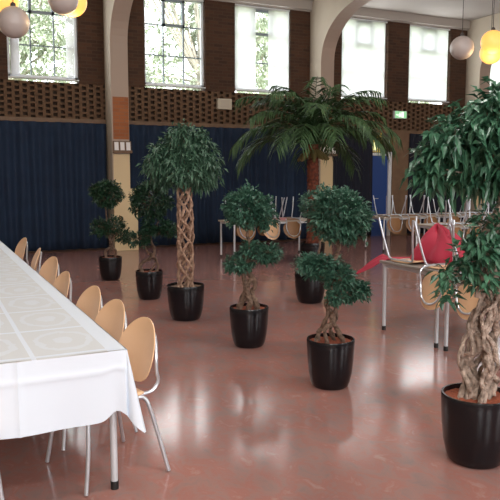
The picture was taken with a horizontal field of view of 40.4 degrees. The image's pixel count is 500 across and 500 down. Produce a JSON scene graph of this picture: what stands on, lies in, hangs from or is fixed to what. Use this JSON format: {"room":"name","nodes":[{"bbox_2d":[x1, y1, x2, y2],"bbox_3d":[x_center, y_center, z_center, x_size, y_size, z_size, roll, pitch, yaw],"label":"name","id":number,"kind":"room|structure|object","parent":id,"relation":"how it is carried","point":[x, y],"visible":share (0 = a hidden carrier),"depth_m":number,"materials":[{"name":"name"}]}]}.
{"room":"community hall","nodes":[
{"label":"community hall","id":0,"kind":"room"},
{"bbox_2d":[0,80,438,130],"bbox_3d":[0.365,-3.440,16.961,23.500,0.820,0.200,-3,7,-25],"label":"wall","id":1,"kind":"structure","parent":0,"point":[46,83],"depth_m":15.05,"materials":[{"name":"brown paint"}]},
{"bbox_2d":[216,98,231,109],"bbox_3d":[-0.616,-3.472,16.200,0.360,0.250,0.115,-3,7,-25],"label":"wall speaker","id":2,"kind":"object","parent":1,"relation":"attached to","point":[221,104],"visible":1,"depth_m":16.15,"materials":[{"name":"beige plastic"}]},
{"bbox_2d":[0,79,463,131],"bbox_3d":[0.457,-3.457,16.836,23.560,0.760,0.100,-3,7,-25],"label":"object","id":3,"kind":"structure","parent":1,"relation":"attached to","point":[418,118],"depth_m":15.71,"materials":[{"name":"brick"}]},
{"bbox_2d":[393,111,406,118],"bbox_3d":[4.059,-3.662,18.423,0.400,0.200,0.105,-3,7,-25],"label":"exit sign","id":4,"kind":"object","parent":1,"relation":"attached to","point":[396,114],"visible":1,"depth_m":18.38,"materials":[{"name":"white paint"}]},
{"bbox_2d":[0,0,466,199],"bbox_3d":[0.387,-3.078,16.956,23.500,5.700,0.300,-3,7,-25],"label":"wall","id":5,"kind":"structure","parent":0,"point":[218,16],"depth_m":16.13,"materials":[{"name":"brown brick"}]},
{"bbox_2d":[7,0,78,81],"bbox_3d":[-4.407,-4.646,14.415,1.460,2.025,0.202,-3,7,-25],"label":"window","id":6,"kind":"structure","parent":5,"relation":"in","point":[21,76],"depth_m":14.49,"materials":[{"name":"white paint"}]},
{"bbox_2d":[10,15,74,78],"bbox_3d":[-4.390,-4.667,14.377,1.420,1.965,0.110,-3,7,-25],"label":"vertical blind","id":7,"kind":"object","parent":6,"relation":"attached to","point":[14,42],"visible":0.67,"depth_m":14.55,"materials":[{"name":"fabric"}]},
{"bbox_2d":[0,120,108,251],"bbox_3d":[-5.313,-1.307,14.072,4.796,2.753,0.136,-3,7,-25],"label":"curtain","id":8,"kind":"object","parent":5,"relation":"hanging from","point":[48,169],"visible":0.94,"depth_m":14.56,"materials":[{"name":"blue fabric"}]},
{"bbox_2d":[103,0,132,249],"bbox_3d":[1.530,-1.954,5.649,0.380,5.945,21.185,-3,7,-25],"label":"column","id":9,"kind":"structure","parent":5,"relation":"attached to","point":[116,13],"depth_m":14.58,"materials":[{"name":"beige paint"}]},
{"bbox_2d":[113,97,128,138],"bbox_3d":[-2.791,-2.847,14.686,0.340,0.900,0.022,-3,7,-25],"label":"trim","id":10,"kind":"structure","parent":9,"relation":"attached to","point":[120,104],"depth_m":14.68,"materials":[{"name":"orange brick"}]},
{"bbox_2d":[113,154,129,187],"bbox_3d":[-2.792,-1.038,14.888,0.360,2.100,0.018,-3,7,-25],"label":"trim","id":11,"kind":"structure","parent":5,"relation":"attached to","point":[121,161],"depth_m":14.81,"materials":[{"name":"beige paint"}]},
{"bbox_2d":[113,141,131,152],"bbox_3d":[-2.756,-2.225,14.704,0.400,0.260,0.100,-3,7,-25],"label":"rack","id":12,"kind":"object","parent":5,"relation":"attached to","point":[114,150],"visible":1,"depth_m":14.70,"materials":[{"name":"beige wood"}]},
{"bbox_2d":[114,142,118,149],"bbox_3d":[-2.876,-2.222,14.655,0.090,0.210,0.033,-3,7,-25],"label":"leaflet","id":13,"kind":"object","parent":12,"relation":"in","point":[116,145],"visible":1,"depth_m":14.65,"materials":[{"name":"white paper"}]},
{"bbox_2d":[120,142,124,149],"bbox_3d":[-2.759,-2.228,14.710,0.090,0.210,0.033,-3,7,-25],"label":"leaflet","id":14,"kind":"object","parent":12,"relation":"in","point":[122,147],"visible":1,"depth_m":14.71,"materials":[{"name":"white paper"}]},
{"bbox_2d":[126,142,130,149],"bbox_3d":[-2.641,-2.235,14.766,0.090,0.210,0.033,-3,7,-25],"label":"leaflet","id":15,"kind":"object","parent":12,"relation":"in","point":[127,143],"visible":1,"depth_m":14.76,"materials":[{"name":"white paper"}]},
{"bbox_2d":[144,0,205,88],"bbox_3d":[-1.749,-4.785,15.675,1.470,2.025,0.202,-3,7,-25],"label":"window","id":16,"kind":"structure","parent":5,"relation":"in","point":[163,24],"depth_m":15.72,"materials":[{"name":"white paint"}]},
{"bbox_2d":[146,0,203,82],"bbox_3d":[-1.732,-4.806,15.637,1.430,1.965,0.110,-3,7,-25],"label":"vertical blind","id":17,"kind":"object","parent":16,"relation":"attached to","point":[147,1],"visible":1,"depth_m":15.47,"materials":[{"name":"fabric"}]},
{"bbox_2d":[129,124,306,245],"bbox_3d":[-0.611,-1.553,16.300,4.815,2.753,0.134,-3,7,-25],"label":"curtain","id":18,"kind":"object","parent":5,"relation":"hanging from","point":[275,177],"visible":0.52,"depth_m":16.33,"materials":[{"name":"blue fabric"}]},
{"bbox_2d":[14,233,422,252],"bbox_3d":[0.455,-0.279,17.122,23.500,0.100,0.015,-3,7,-25],"label":"baseboard","id":19,"kind":"structure","parent":5,"relation":"attached to","point":[420,233],"depth_m":15.96,"materials":[{"name":"beige wood"}]},
{"bbox_2d":[0,116,454,134],"bbox_3d":[0.445,-3.029,16.839,23.500,0.090,0.170,-3,7,-25],"label":"trim","id":20,"kind":"structure","parent":5,"relation":"attached to","point":[1,117],"depth_m":15.40,"materials":[{"name":"beige wood"}]},
{"bbox_2d":[235,9,287,93],"bbox_3d":[0.287,-4.891,16.640,1.520,2.025,0.202,-3,7,-25],"label":"window","id":21,"kind":"structure","parent":5,"relation":"in","point":[257,10],"depth_m":16.61,"materials":[{"name":"white paint"}]},
{"bbox_2d":[235,4,289,90],"bbox_3d":[0.294,-4.912,16.598,1.506,1.965,0.060,-3,7,-25],"label":"vertical blind","id":22,"kind":"object","parent":21,"relation":"attached to","point":[245,15],"visible":0.98,"depth_m":16.57,"materials":[{"name":"fabric"}]},
{"bbox_2d":[320,157,332,240],"bbox_3d":[1.920,-1.285,17.121,0.360,2.100,0.018,-3,7,-25],"label":"trim","id":23,"kind":"structure","parent":5,"relation":"attached to","point":[326,170],"depth_m":17.05,"materials":[{"name":"beige paint"}]},
{"bbox_2d":[310,0,370,235],"bbox_3d":[6.241,-2.200,7.882,0.380,5.945,21.185,-3,7,-25],"label":"trim","id":24,"kind":"structure","parent":5,"relation":"attached to","point":[328,18],"depth_m":16.66,"materials":[{"name":"beige paint"}]},
{"bbox_2d":[212,0,469,30],"bbox_3d":[0.408,-6.029,16.585,23.500,0.250,0.400,-3,7,-25],"label":"trim","id":25,"kind":"structure","parent":5,"relation":"attached to","point":[299,5],"depth_m":17.82,"materials":[{"name":"beige paint"}]},
{"bbox_2d":[333,133,372,235],"bbox_3d":[2.608,-1.721,17.825,1.495,2.753,0.132,-3,7,-25],"label":"curtain","id":26,"kind":"object","parent":5,"relation":"hanging from","point":[364,188],"visible":0.33,"depth_m":17.89,"materials":[{"name":"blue fabric"}]},
{"bbox_2d":[342,24,386,98],"bbox_3d":[2.985,-5.032,17.919,1.460,2.025,0.202,-3,7,-25],"label":"window","id":27,"kind":"structure","parent":5,"relation":"in","point":[385,24],"depth_m":18.24,"materials":[{"name":"white paint"}]},
{"bbox_2d":[341,17,387,96],"bbox_3d":[2.991,-5.053,17.877,1.443,1.965,0.060,-3,7,-25],"label":"vertical blind","id":28,"kind":"object","parent":27,"relation":"attached to","point":[363,40],"visible":0.86,"depth_m":17.86,"materials":[{"name":"fabric"}]},
{"bbox_2d":[371,155,387,235],"bbox_3d":[3.506,-1.463,18.419,0.510,2.170,0.120,-3,7,-25],"label":"door","id":29,"kind":"structure","parent":5,"relation":"in","point":[379,173],"depth_m":18.42,"materials":[{"name":"blue paint"}]},
{"bbox_2d":[373,152,391,235],"bbox_3d":[3.529,-1.515,18.435,0.650,2.270,0.100,-3,7,-25],"label":"trim","id":30,"kind":"structure","parent":5,"relation":"attached to","point":[389,169],"depth_m":18.48,"materials":[{"name":"white paint"}]},
{"bbox_2d":[390,132,408,235],"bbox_3d":[4.074,-1.804,18.632,0.530,2.800,0.120,-3,7,-25],"label":"trim","id":31,"kind":"structure","parent":5,"relation":"attached to","point":[398,171],"depth_m":18.55,"materials":[{"name":"beige wood"}]},
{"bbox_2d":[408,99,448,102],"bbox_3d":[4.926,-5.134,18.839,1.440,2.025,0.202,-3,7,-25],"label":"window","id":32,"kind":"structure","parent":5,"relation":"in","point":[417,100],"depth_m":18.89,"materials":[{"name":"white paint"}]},
{"bbox_2d":[408,24,449,100],"bbox_3d":[4.932,-5.154,18.797,1.423,1.965,0.060,-3,7,-25],"label":"vertical blind","id":33,"kind":"object","parent":5,"relation":"attached to","point":[428,46],"visible":1,"depth_m":18.79,"materials":[{"name":"fabric"}]},
{"bbox_2d":[407,133,463,233],"bbox_3d":[5.279,-1.861,19.092,2.026,2.753,0.133,-3,7,-25],"label":"curtain","id":34,"kind":"object","parent":5,"relation":"hanging from","point":[415,138],"visible":0.17,"depth_m":18.84,"materials":[{"name":"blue fabric"}]},
{"bbox_2d":[476,197,484,210],"bbox_3d":[6.550,-1.527,19.317,0.360,2.100,0.018,-3,7,-25],"label":"trim","id":35,"kind":"structure","parent":5,"relation":"attached to","point":[477,197],"depth_m":19.31,"materials":[{"name":"beige paint"}]},
{"bbox_2d":[463,13,499,232],"bbox_3d":[10.871,-2.442,10.078,0.380,5.945,21.185,-3,7,-25],"label":"trim","id":36,"kind":"structure","parent":5,"relation":"attached to","point":[476,68],"depth_m":18.96,"materials":[{"name":"beige paint"}]},
{"bbox_2d":[487,201,496,211],"bbox_3d":[8.799,-2.045,20.762,4.968,2.753,0.135,-3,7,-25],"label":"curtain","id":37,"kind":"object","parent":5,"relation":"hanging from","point":[490,210],"visible":0.06,"depth_m":20.03,"materials":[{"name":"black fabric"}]},
{"bbox_2d":[489,59,499,91],"bbox_3d":[7.572,-5.292,20.048,1.434,1.965,0.060,-3,7,-25],"label":"vertical blind","id":38,"kind":"object","parent":5,"relation":"attached to","point":[495,68],"visible":0.17,"depth_m":19.87,"materials":[{"name":"fabric"}]},
{"bbox_2d":[0,232,499,499],"bbox_3d":[4.950,0.854,7.764,23.500,0.100,21.500,-3,7,-25],"label":"floor","id":39,"kind":"structure","parent":0,"point":[234,422],"depth_m":4.86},
{"bbox_2d":[0,474,4,499],"bbox_3d":[-1.408,0.896,3.101,0.545,0.825,0.558,-3,7,-25],"label":"chair","id":40,"kind":"object","parent":39,"relation":"on","point":[1,486],"visible":1,"depth_m":3.00,"materials":[{"name":"silver metal"}]},
{"bbox_2d":[15,237,28,264],"bbox_3d":[-3.178,0.259,8.872,0.545,0.825,0.558,-4,8,-34],"label":"chair","id":41,"kind":"object","parent":39,"relation":"on","point":[20,248],"visible":0.52,"depth_m":8.97,"materials":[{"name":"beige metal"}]},
{"bbox_2d":[31,248,41,272],"bbox_3d":[-2.614,0.394,7.650,0.545,0.825,0.558,-3,7,-22],"label":"chair","id":42,"kind":"object","parent":39,"relation":"on","point":[34,264],"visible":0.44,"depth_m":7.72,"materials":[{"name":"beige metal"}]},
{"bbox_2d":[39,256,59,284],"bbox_3d":[-2.176,0.492,6.761,0.545,0.825,0.558,-5,8,-40],"label":"chair","id":43,"kind":"object","parent":39,"relation":"on","point":[48,271],"visible":0.36,"depth_m":6.88,"materials":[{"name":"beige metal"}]},
{"bbox_2d":[0,350,118,489],"bbox_3d":[-1.383,0.827,4.131,0.800,0.750,1.700,-3,7,-25],"label":"banquet table","id":44,"kind":"object","parent":39,"relation":"on","point":[114,480],"visible":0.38,"depth_m":3.56,"materials":[{"name":"silver laminate"}]},
{"bbox_2d":[0,241,145,439],"bbox_3d":[-2.478,0.396,6.446,1.033,0.430,7.082,-3,7,-25],"label":"tablecloth","id":45,"kind":"object","parent":44,"relation":"on","point":[42,395],"visible":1,"depth_m":3.46,"materials":[{"name":"white fabric"}]},
{"bbox_2d":[53,271,71,301],"bbox_3d":[-1.779,0.606,5.726,0.545,0.825,0.558,-4,8,-34],"label":"chair","id":46,"kind":"object","parent":39,"relation":"on","point":[62,282],"visible":0.28,"depth_m":5.81,"materials":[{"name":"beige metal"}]},
{"bbox_2d":[76,286,102,320],"bbox_3d":[-1.351,0.692,4.949,0.545,0.825,0.558,-5,8,-37],"label":"chair","id":47,"kind":"object","parent":39,"relation":"on","point":[90,302],"visible":0.26,"depth_m":5.06,"materials":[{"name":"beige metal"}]},
{"bbox_2d":[61,299,137,450],"bbox_3d":[-1.075,0.753,4.397,0.545,0.825,0.558,-5,8,-38],"label":"chair","id":48,"kind":"object","parent":39,"relation":"on","point":[112,318],"visible":0.29,"depth_m":4.49,"materials":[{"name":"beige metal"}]},
{"bbox_2d":[45,317,170,495],"bbox_3d":[-0.800,0.816,3.823,0.545,0.825,0.558,-5,8,-38],"label":"chair","id":49,"kind":"object","parent":39,"relation":"on","point":[139,338],"visible":0.66,"depth_m":3.87,"materials":[{"name":"brown wood"}]},
{"bbox_2d":[88,179,134,280],"bbox_3d":[-2.166,-0.327,10.687,0.749,1.606,0.599,0,6,-2],"label":"potted ficus","id":50,"kind":"object","parent":39,"relation":"on","point":[110,266],"visible":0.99,"depth_m":10.62,"materials":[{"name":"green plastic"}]},
{"bbox_2d":[98,255,121,280],"bbox_3d":[-2.208,0.287,10.765,0.364,0.370,0.364,-3,7,-25],"label":"pot","id":51,"kind":"object","parent":50,"relation":"attached to","point":[110,266],"depth_m":10.63,"materials":[{"name":"black plastic"}]},
{"bbox_2d":[113,188,138,250],"bbox_3d":[-2.714,-0.667,14.893,0.530,1.360,0.050,-3,7,-25],"label":"board","id":52,"kind":"object","parent":39,"relation":"on","point":[122,210],"visible":0.33,"depth_m":14.86,"materials":[{"name":"beige paint"}]},
{"bbox_2d":[125,178,176,299],"bbox_3d":[-1.306,-0.148,9.059,0.683,1.608,0.655,-6,9,-44],"label":"potted ficus","id":53,"kind":"object","parent":39,"relation":"on","point":[149,282],"visible":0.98,"depth_m":8.96,"materials":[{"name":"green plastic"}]},
{"bbox_2d":[135,269,162,299],"bbox_3d":[-1.349,0.463,9.124,0.366,0.380,0.366,-3,7,-25],"label":"pot","id":54,"kind":"object","parent":53,"relation":"attached to","point":[149,282],"depth_m":8.99,"materials":[{"name":"black plastic"}]},
{"bbox_2d":[135,119,227,321],"bbox_3d":[-0.746,-0.336,7.706,0.934,2.279,0.779,-4,7,-32],"label":"ficus tree","id":55,"kind":"object","parent":39,"relation":"on","point":[183,160],"visible":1,"depth_m":7.61,"materials":[{"name":"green plant"}]},
{"bbox_2d":[220,179,284,348],"bbox_3d":[-0.007,0.127,6.528,0.598,1.617,0.567,4,7,32],"label":"potted ficus","id":56,"kind":"object","parent":39,"relation":"on","point":[248,321],"visible":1,"depth_m":6.45,"materials":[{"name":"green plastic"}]},
{"bbox_2d":[229,303,268,348],"bbox_3d":[-0.009,0.737,6.609,0.380,0.385,0.380,-3,7,-25],"label":"pot","id":57,"kind":"object","parent":56,"relation":"attached to","point":[249,323],"depth_m":6.47,"materials":[{"name":"black plastic"}]},
{"bbox_2d":[218,217,306,256],"bbox_3d":[0.375,-0.243,13.835,1.900,0.750,0.750,-3,7,-25],"label":"folding table","id":58,"kind":"object","parent":39,"relation":"on","point":[301,219],"visible":0.43,"depth_m":13.71,"materials":[{"name":"grey metal"}]},
{"bbox_2d":[225,202,255,240],"bbox_3d":[-0.148,-0.611,13.331,0.558,0.825,0.545,-3,7,-25],"label":"chair","id":59,"kind":"object","parent":58,"relation":"on","point":[241,233],"visible":0.19,"depth_m":13.13,"materials":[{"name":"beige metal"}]},
{"bbox_2d":[257,196,287,235],"bbox_3d":[0.405,-0.682,13.981,0.558,0.825,0.545,-3,7,-25],"label":"chair","id":60,"kind":"object","parent":58,"relation":"on","point":[258,230],"visible":0.15,"depth_m":14.15,"materials":[{"name":"silver metal"}]},
{"bbox_2d":[263,198,284,239],"bbox_3d":[0.332,-0.633,13.536,0.558,0.825,0.545,-4,7,-31],"label":"chair","id":61,"kind":"object","parent":58,"relation":"on","point":[275,234],"visible":0.39,"depth_m":13.38,"materials":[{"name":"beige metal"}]},
{"bbox_2d":[271,197,301,238],"bbox_3d":[0.773,-0.659,13.768,0.558,0.825,0.545,-3,7,-25],"label":"chair","id":62,"kind":"object","parent":58,"relation":"on","point":[292,230],"visible":0.88,"depth_m":13.60,"materials":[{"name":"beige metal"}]},
{"bbox_2d":[228,77,403,256],"bbox_3d":[1.106,-1.355,12.392,3.136,3.277,3.098,-3,7,-25],"label":"potted palm","id":63,"kind":"object","parent":39,"relation":"on","point":[316,130],"visible":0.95,"depth_m":11.98,"materials":[{"name":"green plant"}]},
{"bbox_2d":[300,241,324,256],"bbox_3d":[1.149,0.066,12.541,0.460,0.420,0.460,-3,7,-25],"label":"pot","id":64,"kind":"object","parent":63,"relation":"on","point":[306,246],"depth_m":12.35,"materials":[{"name":"black plastic"}]},
{"bbox_2d":[290,182,345,303],"bbox_3d":[0.876,-0.101,8.807,0.742,1.570,0.649,-3,7,-25],"label":"potted ficus","id":65,"kind":"object","parent":39,"relation":"on","point":[307,292],"visible":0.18,"depth_m":8.72,"materials":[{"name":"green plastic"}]},
{"bbox_2d":[295,272,324,303],"bbox_3d":[0.785,0.488,8.868,0.410,0.385,0.410,-3,7,-25],"label":"pot","id":66,"kind":"object","parent":65,"relation":"on","point":[307,292],"depth_m":8.71,"materials":[{"name":"black plastic"}]},
{"bbox_2d":[295,184,376,390],"bbox_3d":[0.670,0.285,5.266,0.589,1.579,0.568,6,9,43],"label":"potted ficus","id":67,"kind":"object","parent":39,"relation":"on","point":[330,356],"visible":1,"depth_m":5.18,"materials":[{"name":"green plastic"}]},
{"bbox_2d":[307,333,354,390],"bbox_3d":[0.631,0.879,5.343,0.376,0.380,0.376,-3,7,-25],"label":"pot","id":68,"kind":"object","parent":67,"relation":"on","point":[330,359],"depth_m":5.21,"materials":[{"name":"black plastic"}]},
{"bbox_2d":[365,215,441,251],"bbox_3d":[3.425,-0.403,15.282,1.600,0.750,0.750,-3,7,-25],"label":"folding table","id":69,"kind":"object","parent":39,"relation":"on","point":[383,218],"visible":0.52,"depth_m":14.84,"materials":[{"name":"grey metal"}]},
{"bbox_2d":[373,195,406,233],"bbox_3d":[3.056,-0.778,14.850,0.558,0.825,0.545,-3,7,-25],"label":"chair","id":70,"kind":"object","parent":69,"relation":"on","point":[394,225],"visible":1,"depth_m":14.69,"materials":[{"name":"brown wood"}]},
{"bbox_2d":[391,195,425,232],"bbox_3d":[3.508,-0.802,15.064,0.558,0.825,0.545,-3,7,-25],"label":"chair","id":71,"kind":"object","parent":69,"relation":"on","point":[409,220],"visible":0.77,"depth_m":14.92,"materials":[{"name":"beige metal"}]},
{"bbox_2d":[409,195,438,229],"bbox_3d":[3.959,-0.825,15.278,0.558,0.825,0.545,-3,7,-25],"label":"chair","id":72,"kind":"object","parent":69,"relation":"on","point":[428,219],"visible":0.65,"depth_m":15.15,"materials":[{"name":"silver metal"}]},
{"bbox_2d":[379,260,442,347],"bbox_3d":[2.159,0.495,7.138,1.300,0.750,0.920,-3,7,-25],"label":"folding table","id":73,"kind":"object","parent":39,"relation":"on","point":[411,267],"visible":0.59,"depth_m":6.94,"materials":[{"name":"grey metal"}]},
{"bbox_2d":[356,223,472,273],"bbox_3d":[1.809,-0.003,7.162,1.253,0.589,0.626,5,8,39],"label":"cloth","id":74,"kind":"object","parent":73,"relation":"on","point":[433,242],"visible":0.77,"depth_m":6.89,"materials":[{"name":"red fabric"}]},
{"bbox_2d":[378,216,451,263],"bbox_3d":[1.705,-0.108,7.071,0.558,0.451,0.513,-4,7,-31],"label":"chair","id":75,"kind":"object","parent":73,"relation":"on","point":[404,260],"visible":0.6,"depth_m":6.98,"materials":[{"name":"silver metal"}]},
{"bbox_2d":[413,220,454,309],"bbox_3d":[1.917,0.143,6.498,0.545,0.825,0.558,-3,7,-25],"label":"chair","id":76,"kind":"object","parent":73,"relation":"on","point":[426,288],"visible":0.59,"depth_m":6.49,"materials":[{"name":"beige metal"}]},
{"bbox_2d":[399,76,499,469],"bbox_3d":[1.413,0.133,3.865,1.136,2.189,0.706,0,6,-1],"label":"ficus tree","id":77,"kind":"object","parent":39,"relation":"on","point":[470,166],"visible":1,"depth_m":3.76,"materials":[{"name":"green plant"}]},
{"bbox_2d":[417,223,483,236],"bbox_3d":[3.913,-0.112,12.649,1.500,0.750,0.750,-3,7,-25],"label":"folding table","id":78,"kind":"object","parent":39,"relation":"on","point":[424,225],"visible":0.09,"depth_m":12.39,"materials":[{"name":"beige laminate"}]},
{"bbox_2d":[427,200,469,238],"bbox_3d":[3.571,-0.489,12.231,0.558,0.825,0.545,-3,7,-25],"label":"chair","id":79,"kind":"object","parent":78,"relation":"on","point":[445,223],"visible":0.48,"depth_m":12.14,"materials":[{"name":"silver metal"}]},
{"bbox_2d":[448,199,488,235],"bbox_3d":[3.995,-0.511,12.432,0.558,0.825,0.545,-3,7,-25],"label":"chair","id":80,"kind":"object","parent":78,"relation":"on","point":[467,223],"visible":0.31,"depth_m":12.30,"materials":[{"name":"silver metal"}]},
{"bbox_2d":[443,272,460,350],"bbox_3d":[2.549,0.585,6.326,1.300,0.750,0.800,-3,7,-25],"label":"folding table","id":81,"kind":"object","parent":39,"relation":"on","point":[446,326],"visible":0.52,"depth_m":6.39,"materials":[{"name":"grey metal"}]},
{"bbox_2d":[448,224,478,319],"bbox_3d":[2.128,0.192,6.058,0.545,0.825,0.558,-3,7,-25],"label":"chair","id":82,"kind":"object","parent":81,"relation":"on","point":[470,303],"visible":0.29,"depth_m":6.02,"materials":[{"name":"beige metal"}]},
{"bbox_2d":[423,213,491,234],"bbox_3d":[4.915,-0.481,15.988,1.600,0.750,0.750,-3,7,-25],"label":"folding table","id":83,"kind":"object","parent":39,"relation":"on","point":[458,215],"visible":0.16,"depth_m":15.55,"materials":[{"name":"beige laminate"}]},
{"bbox_2d":[433,199,461,221],"bbox_3d":[4.546,-0.856,15.556,0.558,0.825,0.545,-3,7,-25],"label":"chair","id":84,"kind":"object","parent":83,"relation":"on","point":[456,218],"visible":0.31,"depth_m":15.45,"materials":[{"name":"silver metal"}]},
{"bbox_2d":[451,205,478,220],"bbox_3d":[4.997,-0.880,15.770,0.558,0.825,0.545,-3,7,-25],"label":"chair","id":85,"kind":"object","parent":83,"relation":"on","point":[463,212],"visible":0.33,"depth_m":15.69,"materials":[{"name":"silver metal"}]},
{"bbox_2d":[466,196,494,220],"bbox_3d":[5.448,-0.903,15.984,0.558,0.825,0.545,-3,7,-25],"label":"chair","id":86,"kind":"object","parent":83,"relation":"on","point":[479,212],"visible":0.25,"depth_m":15.84,"materials":[{"name":"silver metal"}]},
{"bbox_2d":[310,0,499,20],"bbox_3d":[4.982,-5.252,7.023,23.900,0.300,21.750,-3,7,-25],"label":"ceiling","id":87,"kind":"structure","parent":0,"point":[453,9],"depth_m":17.56,"materials":[{"name":"beige paint"}]},
{"bbox_2d":[0,0,18,10],"bbox_3d":[-3.305,-4.220,8.983,0.420,2.179,0.420,-3,7,-25],"label":"pendant lamp","id":88,"kind":"object","parent":87,"relation":"hanging from","point":[3,3],"visible":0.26,"depth_m":8.95,"materials":[{"name":"yellow glass"}]},
{"bbox_2d":[0,0,29,37],"bbox_3d":[-3.128,-4.051,8.886,0.410,2.494,0.410,-3,7,-25],"label":"pendant lamp","id":89,"kind":"object","parent":87,"relation":"hanging from","point":[14,21],"visible":1,"depth_m":8.86,"materials":[{"name":"beige glass"}]},
{"bbox_2d":[47,0,77,14],"bbox_3d":[-2.475,-4.205,8.893,0.400,2.189,0.400,-3,7,-25],"label":"pendant lamp","id":90,"kind":"object","parent":87,"relation":"hanging from","point":[61,7],"visible":1,"depth_m":8.89,"materials":[{"name":"beige glass"}]},
{"bbox_2d":[66,0,86,16],"bbox_3d":[-2.437,-4.267,9.228,0.400,2.139,0.400,-3,7,-25],"label":"pendant lamp","id":91,"kind":"object","parent":87,"relation":"hanging from","point":[82,4],"visible":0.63,"depth_m":9.27,"materials":[{"name":"yellow glass"}]},
{"bbox_2d":[450,0,473,59],"bbox_3d":[3.740,-4.494,11.899,0.410,2.274,0.410,-3,7,-25],"label":"pendant lamp","id":92,"kind":"object","parent":87,"relation":"hanging from","point":[461,47],"visible":1,"depth_m":11.87,"materials":[{"name":"beige glass"}]},
{"bbox_2d":[479,0,499,63],"bbox_3d":[4.349,-4.509,12.179,0.390,2.304,0.390,-3,7,-25],"label":"pendant lamp","id":93,"kind":"object","parent":87,"relation":"hanging from","point":[486,58],"visible":0.48,"depth_m":12.19,"materials":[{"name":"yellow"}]},
{"bbox_2d":[480,0,499,53],"bbox_3d":[4.267,-4.534,11.858,0.410,2.184,0.410,-3,7,-25],"label":"pendant lamp","id":94,"kind":"object","parent":87,"relation":"hanging from","point":[490,41],"visible":1,"depth_m":11.83,"materials":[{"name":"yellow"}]},
{"label":"outside","id":95,"kind":"structure","parent":0,"visible":0},
{"bbox_3d":[-13.748,-3.520,51.979,140.000,0.100,74.200,-3,7,-25],"label":"ground","id":96,"kind":"structure","parent":95,"visible":0},
{"bbox_2d":[8,0,73,82],"bbox_3d":[-9.887,-7.863,27.511,7.938,13.919,6.251,-3,7,-25],"label":"tree","id":97,"kind":"object","parent":96,"relation":"on","point":[42,33],"visible":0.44,"depth_m":27.04,"materials":[{"name":"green plant"}]},
{"bbox_2d":[41,0,166,88],"bbox_3d":[-7.638,-8.629,35.238,7.728,13.748,6.056,-6,9,-42],"label":"tree","id":98,"kind":"object","parent":96,"relation":"on","point":[146,5],"visible":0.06,"depth_m":35.50,"materials":[{"name":"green plant"}]},
{"bbox_2d":[146,0,267,93],"bbox_3d":[-2.139,-7.880,28.676,8.015,13.697,5.614,-1,6,-13],"label":"tree","id":99,"kind":"object","parent":96,"relation":"on","point":[189,50],"visible":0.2,"depth_m":28.69,"materials":[{"name":"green plant"}]},
{"bbox_2d":[196,13,284,94],"bbox_3d":[1.374,-8.746,34.614,8.292,14.118,5.417,-1,6,-6],"label":"tree","id":100,"kind":"object","parent":96,"relation":"on","point":[259,42],"visible":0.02,"depth_m":33.92,"materials":[{"name":"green plant"}]},
{"bbox_2d":[342,97,431,103],"bbox_3d":[8.090,-8.240,39.668,7.814,12.003,5.136,-5,8,-37],"label":"tree","id":101,"kind":"object","parent":96,"relation":"on","point":[342,97],"visible":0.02,"depth_m":39.43,"materials":[{"name":"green plant"}]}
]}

